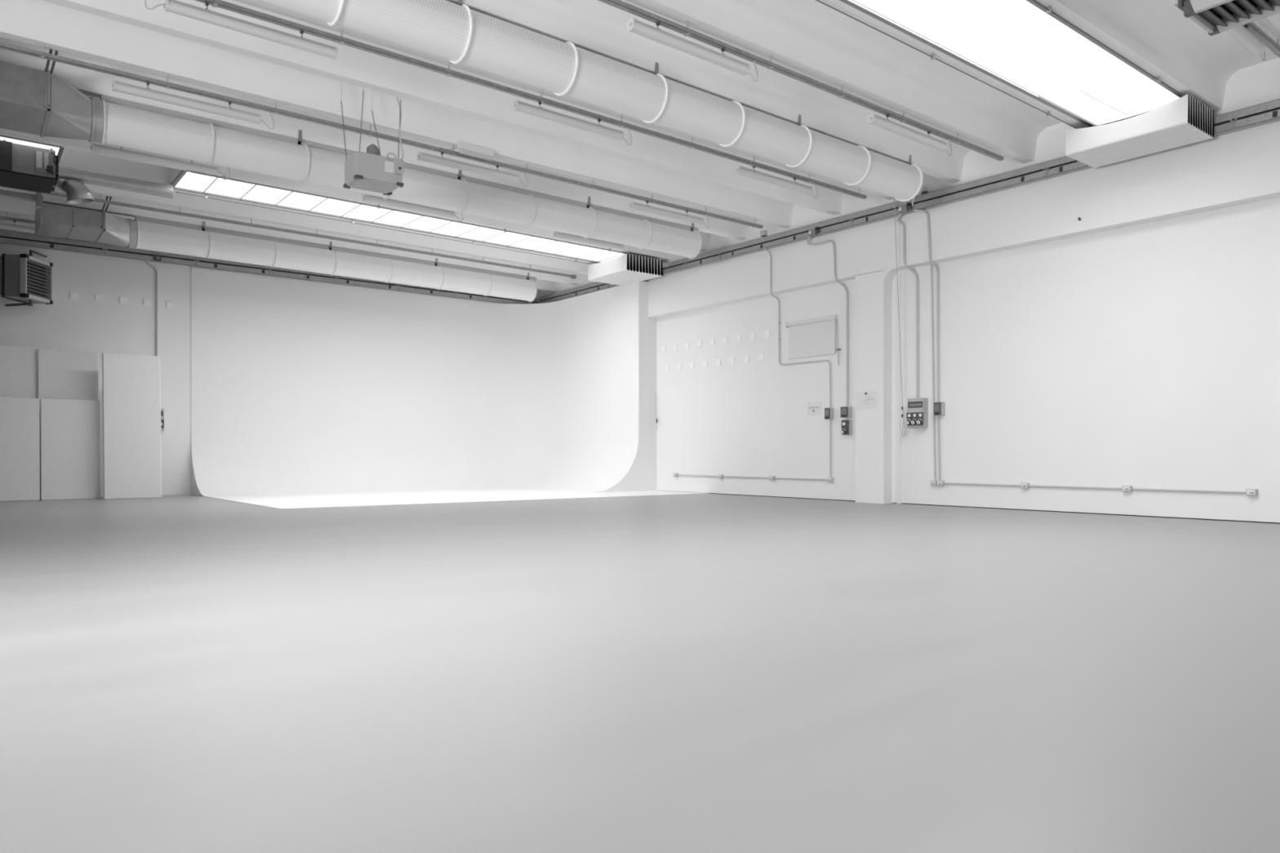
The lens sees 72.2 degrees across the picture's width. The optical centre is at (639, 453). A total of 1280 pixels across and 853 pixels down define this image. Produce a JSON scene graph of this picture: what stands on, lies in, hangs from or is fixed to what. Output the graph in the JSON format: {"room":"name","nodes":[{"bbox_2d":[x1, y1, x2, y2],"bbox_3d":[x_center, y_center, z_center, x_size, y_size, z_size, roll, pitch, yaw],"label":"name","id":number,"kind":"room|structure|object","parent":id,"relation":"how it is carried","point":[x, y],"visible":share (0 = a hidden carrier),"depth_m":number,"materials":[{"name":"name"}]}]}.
{"room":"studio","nodes":[
{"label":"studio","id":0,"kind":"room"},
{"bbox_2d":[0,212,540,496],"bbox_3d":[-10.885,-2.075,15.924,22.050,5.750,0.300,0,0,-38],"label":"wall","id":1,"kind":"structure","parent":0,"point":[83,324],"depth_m":16.59,"materials":[{"name":"white paint"}]},
{"bbox_2d":[0,249,53,306],"bbox_3d":[-10.811,-3.074,15.356,0.741,1.008,0.959,0,0,-2],"label":"heater","id":2,"kind":"object","parent":1,"relation":"attached to","point":[25,278],"visible":1,"depth_m":15.05,"materials":[{"name":"grey metal"}]},
{"bbox_2d":[26,259,45,298],"bbox_3d":[-10.534,-3.030,15.255,0.008,0.600,0.600,0,0,-2],"label":"grille","id":3,"kind":"object","parent":2,"relation":"attached to","point":[36,268],"depth_m":15.26,"materials":[{"name":"grey metal"}]},
{"bbox_2d":[70,291,78,299],"bbox_3d":[-10.392,-2.905,16.109,0.124,0.130,0.016,0,0,-38],"label":"wall plate","id":4,"kind":"object","parent":1,"relation":"attached to","point":[74,295],"visible":1,"depth_m":16.11,"materials":[{"name":"white plastic"}]},
{"bbox_2d":[94,293,102,302],"bbox_3d":[-10.082,-2.905,16.351,0.124,0.130,0.016,0,0,-38],"label":"wall plate","id":5,"kind":"object","parent":1,"relation":"attached to","point":[97,297],"visible":1,"depth_m":16.34,"materials":[{"name":"white plastic"}]},
{"bbox_2d":[119,296,127,303],"bbox_3d":[-9.771,-2.905,16.594,0.124,0.130,0.016,0,0,-38],"label":"wall plate","id":6,"kind":"object","parent":1,"relation":"attached to","point":[122,300],"visible":1,"depth_m":16.58,"materials":[{"name":"white plastic"}]},
{"bbox_2d":[143,298,151,306],"bbox_3d":[-9.460,-2.905,16.837,0.124,0.130,0.016,0,0,-38],"label":"wall plate","id":7,"kind":"object","parent":1,"relation":"attached to","point":[147,302],"visible":1,"depth_m":16.84,"materials":[{"name":"white plastic"}]},
{"bbox_2d":[146,257,158,355],"bbox_3d":[-9.360,-2.309,16.838,0.206,2.898,0.138,0,0,-38],"label":"conduit","id":8,"kind":"object","parent":1,"relation":"attached to","point":[147,261],"visible":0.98,"depth_m":16.91,"materials":[{"name":"grey metal"}]},
{"bbox_2d":[160,408,164,431],"bbox_3d":[-9.275,-0.660,16.886,0.210,0.420,0.166,0,0,-38],"label":"panel","id":9,"kind":"object","parent":1,"relation":"attached to","point":[162,410],"visible":0.39,"depth_m":16.91,"materials":[{"name":"grey plastic"}]},
{"bbox_2d":[160,419,164,427],"bbox_3d":[-9.241,-0.580,16.850,0.180,0.160,0.068,0,0,-38],"label":"socket","id":10,"kind":"object","parent":9,"relation":"attached to","point":[162,420],"depth_m":16.90,"materials":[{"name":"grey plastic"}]},
{"bbox_2d":[166,301,173,308],"bbox_3d":[-9.149,-2.905,17.080,0.124,0.130,0.016,0,0,-38],"label":"wall plate","id":11,"kind":"object","parent":1,"relation":"attached to","point":[169,304],"visible":1,"depth_m":17.07,"materials":[{"name":"white plastic"}]},
{"bbox_2d":[0,230,538,303],"bbox_3d":[-7.541,-3.803,18.263,12.600,0.215,0.132,0,0,-38],"label":"cable trunking","id":12,"kind":"object","parent":1,"relation":"attached to","point":[7,237],"visible":0.94,"depth_m":17.45,"materials":[{"name":"metal"}]},
{"bbox_2d":[153,255,161,261],"bbox_3d":[-9.252,-3.750,16.823,0.130,0.100,0.055,0,0,-38],"label":"junction box","id":13,"kind":"object","parent":12,"relation":"attached to","point":[157,258],"visible":1,"depth_m":16.81,"materials":[{"name":"grey plastic"}]},
{"bbox_2d":[0,490,1279,852],"bbox_3d":[-2.750,0.900,5.592,22.150,0.200,26.800,0,0,-38],"label":"floor","id":14,"kind":"structure","parent":0,"point":[710,673],"depth_m":3.08,"materials":[{"name":"concrete"}]},
{"bbox_2d":[0,345,37,398],"bbox_3d":[-10.942,-0.534,15.099,0.945,2.676,0.268,0,0,-38],"label":"panel","id":15,"kind":"object","parent":14,"relation":"on","point":[18,365],"visible":0.44,"depth_m":15.25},
{"bbox_2d":[0,397,39,501],"bbox_3d":[-10.714,-0.075,14.833,0.935,1.760,0.208,0,0,-38],"label":"panel","id":16,"kind":"object","parent":14,"relation":"on","point":[20,418],"visible":1,"depth_m":14.91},
{"bbox_2d":[37,348,98,499],"bbox_3d":[-10.170,-0.521,15.626,0.910,2.651,0.268,0,0,-38],"label":"panel","id":17,"kind":"object","parent":14,"relation":"on","point":[66,375],"visible":0.44,"depth_m":15.64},
{"bbox_2d":[40,399,100,500],"bbox_3d":[-9.979,-0.072,15.382,0.880,1.755,0.208,0,0,-38],"label":"panel","id":18,"kind":"object","parent":14,"relation":"on","point":[70,429],"visible":0.99,"depth_m":15.34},
{"bbox_2d":[102,352,161,499],"bbox_3d":[-9.124,-0.493,15.770,0.905,2.597,0.287,0,0,-38],"label":"panel","id":19,"kind":"object","parent":14,"relation":"on","point":[131,383],"visible":0.96,"depth_m":15.72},
{"bbox_2d":[191,266,708,509],"bbox_3d":[-3.763,-1.445,17.507,8.276,4.490,6.126,0,0,-38],"label":"cyclorama","id":20,"kind":"object","parent":14,"relation":"on","point":[305,394],"visible":0.99,"depth_m":19.27,"materials":[{"name":"white paint"}]},
{"bbox_2d":[0,0,1279,291],"bbox_3d":[-2.842,-4.340,5.628,21.450,0.603,26.712,0,0,-38],"label":"ceiling","id":21,"kind":"structure","parent":0,"point":[811,38],"depth_m":10.37,"materials":[{"name":"white paint"}]},
{"bbox_2d":[0,212,35,223],"bbox_3d":[-8.228,-4.043,17.048,9.980,0.218,0.068,0,0,-38],"label":"rail","id":22,"kind":"object","parent":21,"relation":"hanging from","point":[2,217],"visible":0.1,"depth_m":15.08,"materials":[{"name":"metal"}]},
{"bbox_2d":[0,220,48,236],"bbox_3d":[-11.015,-3.913,14.871,1.641,0.213,0.106,1,0,-38],"label":"light","id":23,"kind":"object","parent":22,"relation":"hanging from","point":[2,225],"visible":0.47,"depth_m":15.07,"materials":[{"name":"grey plastic"}]},
{"bbox_2d":[0,134,64,162],"bbox_3d":[-8.803,-4.164,11.716,1.790,0.074,1.122,0,0,-38],"label":"window","id":24,"kind":"structure","parent":21,"relation":"attached to","point":[58,149],"depth_m":11.76,"materials":[{"name":"white glass"}]},
{"bbox_2d":[35,195,537,302],"bbox_3d":[-5.994,-3.860,17.096,9.460,0.747,1.695,0,0,-38],"label":"ventilation duct","id":25,"kind":"object","parent":21,"relation":"hanging from","point":[51,220],"visible":1,"depth_m":16.43,"materials":[{"name":"white metal"}]},
{"bbox_2d":[0,186,576,279],"bbox_3d":[-6.114,-4.024,15.876,11.870,0.254,0.090,0,0,-38],"label":"rail","id":26,"kind":"object","parent":21,"relation":"hanging from","point":[55,193],"visible":0.96,"depth_m":15.81,"materials":[{"name":"metal"}]},
{"bbox_2d":[0,48,702,258],"bbox_3d":[-3.369,-3.869,12.054,11.510,0.730,1.597,0,0,-38],"label":"ventilation duct","id":27,"kind":"object","parent":21,"relation":"hanging from","point":[34,101],"visible":0.9,"depth_m":11.14,"materials":[{"name":"white metal"}]},
{"bbox_2d":[340,81,404,195],"bbox_3d":[-3.178,-3.843,10.461,0.607,1.314,0.561,0,0,-38],"label":"heater","id":28,"kind":"object","parent":21,"relation":"hanging from","point":[369,171],"visible":0.98,"depth_m":10.35,"materials":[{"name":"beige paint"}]},
{"bbox_2d":[349,178,397,193],"bbox_3d":[-3.189,-3.199,10.490,0.450,0.026,0.380,0,0,-35],"label":"tray","id":29,"kind":"object","parent":28,"relation":"on","point":[378,185],"depth_m":10.42,"materials":[{"name":"plastic"}]},
{"bbox_2d":[0,41,763,228],"bbox_3d":[-2.625,-4.032,11.540,12.030,0.238,0.068,0,0,-38],"label":"rail","id":30,"kind":"object","parent":21,"relation":"hanging from","point":[42,55],"visible":1,"depth_m":10.59,"materials":[{"name":"metal"}]},
{"bbox_2d":[111,80,274,128],"bbox_3d":[-4.920,-3.898,9.747,1.641,0.213,0.106,1,0,-38],"label":"light","id":31,"kind":"object","parent":30,"relation":"hanging from","point":[119,86],"visible":1,"depth_m":9.65,"materials":[{"name":"grey"}]},
{"bbox_2d":[417,151,528,186],"bbox_3d":[-2.224,-3.867,11.853,1.641,0.213,0.106,1,0,-38],"label":"light","id":32,"kind":"object","parent":30,"relation":"hanging from","point":[423,157],"visible":1,"depth_m":11.75,"materials":[{"name":"grey plastic"}]},
{"bbox_2d":[628,200,709,227],"bbox_3d":[0.494,-3.836,13.976,1.641,0.213,0.106,1,0,-38],"label":"light","id":33,"kind":"object","parent":30,"relation":"hanging from","point":[632,205],"visible":1,"depth_m":13.87,"materials":[{"name":"grey plastic"}]},
{"bbox_2d":[170,169,656,262],"bbox_3d":[-3.405,-4.102,15.933,8.990,0.139,1.122,0,0,-38],"label":"window","id":34,"kind":"structure","parent":21,"relation":"attached to","point":[188,181],"depth_m":15.16,"materials":[{"name":"white glass"}]},
{"bbox_2d":[174,171,668,285],"bbox_3d":[-3.326,-3.889,15.954,9.000,0.457,1.360,0,0,-38],"label":"blind","id":35,"kind":"object","parent":34,"relation":"attached to","point":[626,268],"visible":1,"depth_m":17.83,"materials":[{"name":"metal"}]},
{"bbox_2d":[439,141,493,160],"bbox_3d":[-2.295,-4.051,11.673,0.767,0.154,0.122,0,0,-33],"label":"emergency light","id":36,"kind":"object","parent":21,"relation":"attached to","point":[466,148],"visible":1,"depth_m":11.70,"materials":[{"name":"white plastic"}]},
{"bbox_2d":[459,149,493,160],"bbox_3d":[-2.188,-3.998,11.735,0.460,0.049,0.070,0,0,-38],"label":"diffuser","id":37,"kind":"object","parent":36,"relation":"attached to","point":[474,153],"depth_m":11.74,"materials":[{"name":"white"}]},
{"bbox_2d":[195,0,866,199],"bbox_3d":[-1.270,-4.032,9.781,12.000,0.238,0.068,0,0,-38],"label":"rail","id":38,"kind":"object","parent":21,"relation":"hanging from","point":[340,40],"visible":1,"depth_m":9.52,"materials":[{"name":"metal"}]},
{"bbox_2d":[144,0,337,59],"bbox_3d":[-3.574,-3.898,7.981,1.641,0.213,0.106,1,0,-38],"label":"light","id":39,"kind":"object","parent":38,"relation":"hanging from","point":[207,15],"visible":1,"depth_m":7.95,"materials":[{"name":"grey"}]},
{"bbox_2d":[512,99,631,145],"bbox_3d":[-0.748,-3.866,10.189,1.641,0.213,0.106,1,0,-38],"label":"light","id":40,"kind":"object","parent":38,"relation":"hanging from","point":[519,106],"visible":1,"depth_m":10.08,"materials":[{"name":"grey plastic"}]},
{"bbox_2d":[733,164,817,198],"bbox_3d":[1.940,-3.836,12.289,1.641,0.213,0.106,1,0,-38],"label":"light","id":41,"kind":"object","parent":38,"relation":"hanging from","point":[742,171],"visible":1,"depth_m":12.18,"materials":[{"name":"grey"}]},
{"bbox_2d":[257,0,923,201],"bbox_3d":[-1.542,-3.893,8.147,13.600,0.722,0.516,0,0,-38],"label":"ventilation duct","id":42,"kind":"object","parent":21,"relation":"hanging from","point":[457,33],"visible":1,"depth_m":8.85,"materials":[{"name":"white metal"}]},
{"bbox_2d":[598,0,1004,160],"bbox_3d":[-0.694,-4.044,7.402,14.020,0.251,0.068,0,0,-38],"label":"rail","id":43,"kind":"object","parent":21,"relation":"hanging from","point":[620,4],"visible":1,"depth_m":9.10,"materials":[{"name":"metal"}]},
{"bbox_2d":[626,17,758,81],"bbox_3d":[0.546,-3.867,8.370,1.641,0.213,0.106,1,0,-38],"label":"light","id":44,"kind":"object","parent":43,"relation":"hanging from","point":[633,25],"visible":1,"depth_m":8.26,"materials":[{"name":"white plastic"}]},
{"bbox_2d":[866,112,951,155],"bbox_3d":[3.257,-3.836,10.488,1.641,0.213,0.106,1,0,-38],"label":"light","id":45,"kind":"object","parent":43,"relation":"hanging from","point":[873,119],"visible":1,"depth_m":10.37,"materials":[{"name":"grey plastic"}]},
{"bbox_2d":[893,197,906,436],"bbox_3d":[4.049,-2.144,13.758,0.337,3.752,0.071,0,0,-42],"label":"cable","id":46,"kind":"object","parent":21,"relation":"hanging from","point":[903,414],"visible":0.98,"depth_m":13.78,"materials":[{"name":"grey plastic"}]},
{"bbox_2d":[840,0,1183,126],"bbox_3d":[2.800,-4.102,7.989,8.990,0.139,1.097,0,0,-38],"label":"ceiling light","id":47,"kind":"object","parent":21,"relation":"attached to","point":[1024,28],"depth_m":8.93,"materials":[{"name":"white plastic"}]},
{"bbox_2d":[816,0,1213,168],"bbox_3d":[2.836,-3.894,8.065,9.000,0.447,1.360,0,0,-38],"label":"blind","id":48,"kind":"object","parent":47,"relation":"attached to","point":[1185,120],"visible":1,"depth_m":10.20,"materials":[{"name":"metal"}]},
{"bbox_2d":[1173,0,1279,35],"bbox_3d":[4.643,-3.914,6.438,0.555,1.172,1.150,0,0,-38],"label":"heater","id":49,"kind":"object","parent":21,"relation":"hanging from","point":[1215,16],"visible":1,"depth_m":6.67,"materials":[{"name":"grey metal"}]},
{"bbox_2d":[1208,0,1269,18],"bbox_3d":[4.673,-3.427,6.404,0.450,0.010,1.010,0,0,-38],"label":"grille","id":50,"kind":"object","parent":49,"relation":"attached to","point":[1234,2],"depth_m":6.74,"materials":[{"name":"grey metal"}]},
{"bbox_2d":[1242,22,1279,57],"bbox_3d":[4.125,-4.012,6.927,7.030,0.188,0.068,0,0,-38],"label":"rail","id":51,"kind":"object","parent":21,"relation":"hanging from","point":[1269,42],"visible":0.45,"depth_m":8.31,"materials":[{"name":"metal"}]},
{"bbox_2d":[1225,24,1265,62],"bbox_3d":[5.298,-3.836,7.844,1.641,0.213,0.106,1,0,-38],"label":"light","id":52,"kind":"object","parent":51,"relation":"hanging from","point":[1241,33],"visible":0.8,"depth_m":8.03,"materials":[{"name":"grey plastic"}]},
{"bbox_3d":[-3.393,-4.025,13.770,9.605,0.218,0.068,0,0,-38],"label":"rail","id":53,"kind":"object","parent":21,"relation":"hanging from","visible":0},
{"bbox_2d":[90,142,231,179],"bbox_3d":[-6.261,-3.868,11.529,1.641,0.213,0.106,1,0,-38],"label":"light","id":54,"kind":"object","parent":53,"relation":"hanging from","point":[95,148],"visible":0.89,"depth_m":11.43,"materials":[{"name":"grey plastic"}]},
{"bbox_2d":[362,194,462,221],"bbox_3d":[-3.510,-3.866,13.678,1.641,0.213,0.106,1,0,-38],"label":"light","id":55,"kind":"object","parent":53,"relation":"hanging from","point":[366,197],"visible":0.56,"depth_m":13.58,"materials":[{"name":"grey"}]},
{"bbox_2d":[552,231,629,253],"bbox_3d":[-0.847,-3.836,15.758,1.641,0.213,0.106,1,0,-38],"label":"light","id":56,"kind":"object","parent":53,"relation":"hanging from","point":[556,234],"visible":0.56,"depth_m":15.66,"materials":[{"name":"grey"}]},
{"bbox_2d":[540,57,1279,522],"bbox_3d":[5.628,-2.075,12.264,0.530,5.750,26.400,0,0,-38],"label":"wall","id":57,"kind":"structure","parent":0,"point":[1135,341],"depth_m":12.42,"materials":[{"name":"white paint"}]},
{"bbox_2d":[677,364,681,370],"bbox_3d":[0.826,-1.810,18.342,0.016,0.130,0.124,0,0,-38],"label":"wall plate","id":58,"kind":"object","parent":57,"relation":"attached to","point":[679,366],"visible":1,"depth_m":18.33,"materials":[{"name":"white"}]},
{"bbox_2d":[684,342,688,349],"bbox_3d":[0.976,-2.235,18.149,0.016,0.130,0.124,0,0,-38],"label":"wall plate","id":59,"kind":"object","parent":57,"relation":"attached to","point":[686,344],"visible":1,"depth_m":18.14,"materials":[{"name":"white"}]},
{"bbox_2d":[689,362,693,368],"bbox_3d":[1.068,-1.810,18.031,0.016,0.130,0.124,0,0,-38],"label":"wall plate","id":60,"kind":"object","parent":57,"relation":"attached to","point":[691,364],"visible":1,"depth_m":18.02,"materials":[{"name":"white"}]},
{"bbox_2d":[697,340,702,347],"bbox_3d":[1.209,-2.235,17.851,0.016,0.130,0.124,0,0,-38],"label":"wall plate","id":61,"kind":"object","parent":57,"relation":"attached to","point":[699,343],"visible":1,"depth_m":17.82,"materials":[{"name":"white plastic"}]},
{"bbox_2d":[702,360,706,367],"bbox_3d":[1.311,-1.810,17.721,0.016,0.130,0.124,0,0,-38],"label":"wall plate","id":62,"kind":"object","parent":57,"relation":"attached to","point":[704,362],"visible":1,"depth_m":17.71,"materials":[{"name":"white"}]},
{"bbox_2d":[710,338,714,345],"bbox_3d":[1.443,-2.235,17.552,0.016,0.130,0.124,0,0,-38],"label":"wall plate","id":63,"kind":"object","parent":57,"relation":"attached to","point":[712,340],"visible":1,"depth_m":17.54,"materials":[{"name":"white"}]},
{"bbox_2d":[715,359,720,366],"bbox_3d":[1.554,-1.810,17.410,0.016,0.130,0.124,0,0,-38],"label":"wall plate","id":64,"kind":"object","parent":57,"relation":"attached to","point":[717,361],"visible":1,"depth_m":17.41,"materials":[{"name":"white plastic"}]},
{"bbox_2d":[722,336,727,343],"bbox_3d":[1.676,-2.235,17.253,0.016,0.130,0.124,0,0,-38],"label":"wall plate","id":65,"kind":"object","parent":57,"relation":"attached to","point":[724,339],"visible":1,"depth_m":17.24,"materials":[{"name":"white plastic"}]},
{"bbox_2d":[729,357,734,364],"bbox_3d":[1.796,-1.810,17.100,0.016,0.130,0.124,0,0,-38],"label":"wall plate","id":66,"kind":"object","parent":57,"relation":"attached to","point":[731,359],"visible":1,"depth_m":17.10,"materials":[{"name":"white plastic"}]},
{"bbox_2d":[736,334,741,342],"bbox_3d":[1.909,-2.235,16.955,0.016,0.130,0.124,0,0,-38],"label":"wall plate","id":67,"kind":"object","parent":57,"relation":"attached to","point":[738,336],"visible":1,"depth_m":16.95,"materials":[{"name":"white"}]},
{"bbox_2d":[743,355,749,363],"bbox_3d":[2.039,-1.810,16.789,0.016,0.130,0.124,0,0,-38],"label":"wall plate","id":68,"kind":"object","parent":57,"relation":"attached to","point":[746,358],"visible":1,"depth_m":16.78,"materials":[{"name":"white plastic"}]},
{"bbox_2d":[676,475,826,479],"bbox_3d":[2.019,0.448,16.792,0.024,0.024,4.060,0,0,-38],"label":"conduit","id":69,"kind":"object","parent":57,"relation":"attached to","point":[677,475],"visible":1,"depth_m":16.56,"materials":[{"name":"grey"}]},
{"bbox_2d":[750,332,755,339],"bbox_3d":[2.143,-2.235,16.656,0.016,0.130,0.124,0,0,-38],"label":"wall plate","id":70,"kind":"object","parent":57,"relation":"attached to","point":[752,335],"visible":1,"depth_m":16.64,"materials":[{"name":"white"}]},
{"bbox_2d":[759,353,764,360],"bbox_3d":[2.281,-1.810,16.479,0.016,0.130,0.124,0,0,-38],"label":"wall plate","id":71,"kind":"object","parent":57,"relation":"attached to","point":[761,356],"visible":1,"depth_m":16.46,"materials":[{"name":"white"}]},
{"bbox_2d":[760,230,767,236],"bbox_3d":[2.267,-4.037,16.072,0.080,0.105,0.100,0,0,-38],"label":"wall sensor","id":72,"kind":"object","parent":57,"relation":"attached to","point":[762,233],"visible":1,"depth_m":16.04,"materials":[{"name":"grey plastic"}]},
{"bbox_2d":[764,329,769,337],"bbox_3d":[2.376,-2.235,16.357,0.016,0.130,0.124,0,0,-38],"label":"wall plate","id":73,"kind":"object","parent":57,"relation":"attached to","point":[766,332],"visible":1,"depth_m":16.36,"materials":[{"name":"white plastic"}]},
{"bbox_2d":[764,247,831,407],"bbox_3d":[2.781,-2.278,15.562,0.363,2.955,1.278,0,0,-38],"label":"conduit","id":74,"kind":"object","parent":57,"relation":"attached to","point":[766,249],"visible":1,"depth_m":15.94,"materials":[{"name":"grey metal"}]},
{"bbox_2d":[785,315,840,365],"bbox_3d":[3.040,-1.943,15.452,0.085,0.875,1.211,0,0,-38],"label":"roller blind","id":75,"kind":"object","parent":57,"relation":"attached to","point":[816,336],"visible":1,"depth_m":15.46,"materials":[{"name":"white fabric"}]},
{"bbox_2d":[807,401,821,414],"bbox_3d":[3.070,-0.805,15.468,0.017,0.210,0.300,0,0,-38],"label":"notice","id":76,"kind":"object","parent":57,"relation":"attached to","point":[812,407],"visible":1,"depth_m":15.46,"materials":[{"name":"white paper"}]},
{"bbox_2d":[806,235,848,406],"bbox_3d":[3.176,-2.284,14.932,0.709,2.968,0.206,0,0,24],"label":"conduit","id":77,"kind":"object","parent":57,"relation":"attached to","point":[809,237],"visible":1,"depth_m":14.86,"materials":[{"name":"grey metal"}]},
{"bbox_2d":[824,407,834,419],"bbox_3d":[3.261,-0.695,15.148,0.110,0.204,0.134,0,0,-38],"label":"switch","id":78,"kind":"object","parent":57,"relation":"attached to","point":[828,411],"visible":1,"depth_m":15.11,"materials":[{"name":"grey plastic"}]},
{"bbox_2d":[826,477,833,482],"bbox_3d":[3.285,0.449,15.154,0.064,0.078,0.104,0,0,-38],"label":"wall socket","id":79,"kind":"object","parent":57,"relation":"attached to","point":[828,479],"visible":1,"depth_m":15.12,"materials":[{"name":"grey plastic"}]},
{"bbox_2d":[829,419,831,476],"bbox_3d":[3.292,-0.120,15.162,0.024,1.040,0.024,0,0,-16],"label":"conduit","id":80,"kind":"object","parent":57,"relation":"attached to","point":[829,420],"visible":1,"depth_m":15.15,"materials":[{"name":"grey metal"}]},
{"bbox_2d":[840,419,852,435],"bbox_3d":[3.475,-0.448,14.826,0.169,0.255,0.160,0,0,-38],"label":"power socket","id":81,"kind":"object","parent":57,"relation":"attached to","point":[846,424],"visible":1,"depth_m":14.79,"materials":[{"name":"grey plastic"}]},
{"bbox_2d":[840,406,852,417],"bbox_3d":[3.488,-0.705,14.849,0.120,0.194,0.174,0,0,-38],"label":"switch","id":82,"kind":"object","parent":57,"relation":"attached to","point":[846,411],"visible":1,"depth_m":14.79,"materials":[{"name":"grey plastic"}]},
{"bbox_2d":[856,391,876,409],"bbox_3d":[3.690,-0.875,14.306,0.010,0.290,0.395,0,0,-38],"label":"notice","id":83,"kind":"object","parent":57,"relation":"attached to","point":[866,399],"visible":1,"depth_m":14.30,"materials":[{"name":"white paper"}]},
{"bbox_2d":[896,213,919,398],"bbox_3d":[4.185,-2.324,13.747,0.390,2.928,0.172,0,0,-32],"label":"conduit","id":84,"kind":"object","parent":57,"relation":"attached to","point":[898,220],"visible":0.98,"depth_m":13.77,"materials":[{"name":"grey metal"}]},
{"bbox_2d":[538,98,1279,303],"bbox_3d":[2.726,-3.842,15.441,0.132,0.215,16.980,0,0,-38],"label":"cable tray","id":85,"kind":"object","parent":57,"relation":"attached to","point":[1266,113],"visible":0.8,"depth_m":13.28,"materials":[{"name":"metal"}]},
{"bbox_2d":[808,226,820,236],"bbox_3d":[2.978,-3.795,14.978,0.085,0.130,0.200,0,0,-38],"label":"junction box","id":86,"kind":"object","parent":85,"relation":"attached to","point":[813,232],"visible":1,"depth_m":14.95,"materials":[{"name":"grey plastic"}]},
{"bbox_2d":[898,202,911,213],"bbox_3d":[4.099,-3.795,13.544,0.085,0.130,0.200,0,0,-38],"label":"junction box","id":87,"kind":"object","parent":85,"relation":"attached to","point":[905,208],"visible":1,"depth_m":13.52,"materials":[{"name":"grey plastic"}]},
{"bbox_2d":[920,186,928,195],"bbox_3d":[4.334,-4.013,13.360,0.100,0.125,0.098,0,0,-38],"label":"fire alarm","id":88,"kind":"object","parent":85,"relation":"on","point":[924,188],"visible":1,"depth_m":13.33,"materials":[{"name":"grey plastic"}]},
{"bbox_2d":[905,397,928,428],"bbox_3d":[4.319,-0.637,13.709,0.214,0.465,0.306,0,0,-38],"label":"panel","id":89,"kind":"object","parent":57,"relation":"attached to","point":[917,408],"visible":1,"depth_m":13.65,"materials":[{"name":"grey plastic"}]},
{"bbox_2d":[913,208,939,401],"bbox_3d":[4.410,-2.259,13.418,0.416,2.998,0.166,0,0,-7],"label":"conduit","id":90,"kind":"object","parent":57,"relation":"attached to","point":[926,212],"visible":1,"depth_m":13.48,"materials":[{"name":"grey metal"}]},
{"bbox_2d":[929,480,937,485],"bbox_3d":[4.538,0.449,13.550,0.064,0.078,0.104,0,0,-38],"label":"wall socket","id":91,"kind":"object","parent":57,"relation":"attached to","point":[932,482],"visible":1,"depth_m":13.53,"materials":[{"name":"grey plastic"}]},
{"bbox_2d":[930,263,936,479],"bbox_3d":[4.536,-1.270,13.570,0.026,3.341,0.093,0,0,-38],"label":"conduit","id":92,"kind":"object","parent":57,"relation":"attached to","point":[931,276],"visible":0.97,"depth_m":13.56,"materials":[{"name":"grey metal"}]},
{"bbox_2d":[937,416,941,479],"bbox_3d":[4.599,-0.110,13.489,0.032,1.021,0.055,0,0,-38],"label":"conduit","id":93,"kind":"object","parent":57,"relation":"attached to","point":[938,417],"visible":1,"depth_m":13.47,"materials":[{"name":"grey metal"}]},
{"bbox_2d":[933,401,945,416],"bbox_3d":[4.585,-0.690,13.454,0.110,0.214,0.144,0,0,-38],"label":"switch","id":94,"kind":"object","parent":57,"relation":"attached to","point":[939,406],"visible":1,"depth_m":13.41,"materials":[{"name":"grey plastic"}]},
{"bbox_2d":[936,480,944,485],"bbox_3d":[4.609,0.449,13.460,0.064,0.078,0.104,0,0,-38],"label":"wall socket","id":95,"kind":"object","parent":57,"relation":"attached to","point":[938,482],"visible":1,"depth_m":13.43,"materials":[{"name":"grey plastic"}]},
{"bbox_2d":[1021,482,1029,488],"bbox_3d":[5.440,0.449,12.396,0.064,0.078,0.104,0,0,-38],"label":"wall socket","id":96,"kind":"object","parent":57,"relation":"attached to","point":[1024,485],"visible":1,"depth_m":12.37,"materials":[{"name":"grey plastic"}]},
{"bbox_2d":[943,482,1245,493],"bbox_3d":[5.880,0.453,11.858,0.038,0.028,4.050,0,0,-38],"label":"conduit","id":97,"kind":"object","parent":57,"relation":"attached to","point":[951,483],"visible":1,"depth_m":11.54,"materials":[{"name":"grey"}]},
{"bbox_2d":[1122,485,1132,492],"bbox_3d":[6.283,0.449,11.316,0.064,0.078,0.104,0,0,-38],"label":"wall socket","id":98,"kind":"object","parent":57,"relation":"attached to","point":[1125,488],"visible":1,"depth_m":11.29,"materials":[{"name":"grey plastic"}]},
{"bbox_2d":[1245,488,1257,495],"bbox_3d":[7.133,0.449,10.229,0.064,0.078,0.104,0,0,-38],"label":"wall socket","id":99,"kind":"object","parent":57,"relation":"attached to","point":[1248,491],"visible":1,"depth_m":10.20,"materials":[{"name":"grey plastic"}]},
{"bbox_3d":[-7.980,-2.075,1.444,8.800,5.750,26.100,0,0,-38],"label":"wall","id":100,"kind":"structure","parent":0,"visible":0},
{"bbox_2d":[0,139,173,208],"bbox_3d":[-8.470,-3.860,12.143,3.560,0.640,1.112,0,0,-38],"label":"heater","id":101,"kind":"object","parent":100,"relation":"attached to","point":[22,166],"visible":1,"depth_m":12.27,"materials":[{"name":"black metal"}]},
{"bbox_2d":[0,168,55,193],"bbox_3d":[-8.978,-3.740,11.640,1.980,0.020,0.800,0,0,-38],"label":"tray","id":102,"kind":"object","parent":101,"relation":"on","point":[37,181],"depth_m":11.95,"materials":[{"name":"black metal"}]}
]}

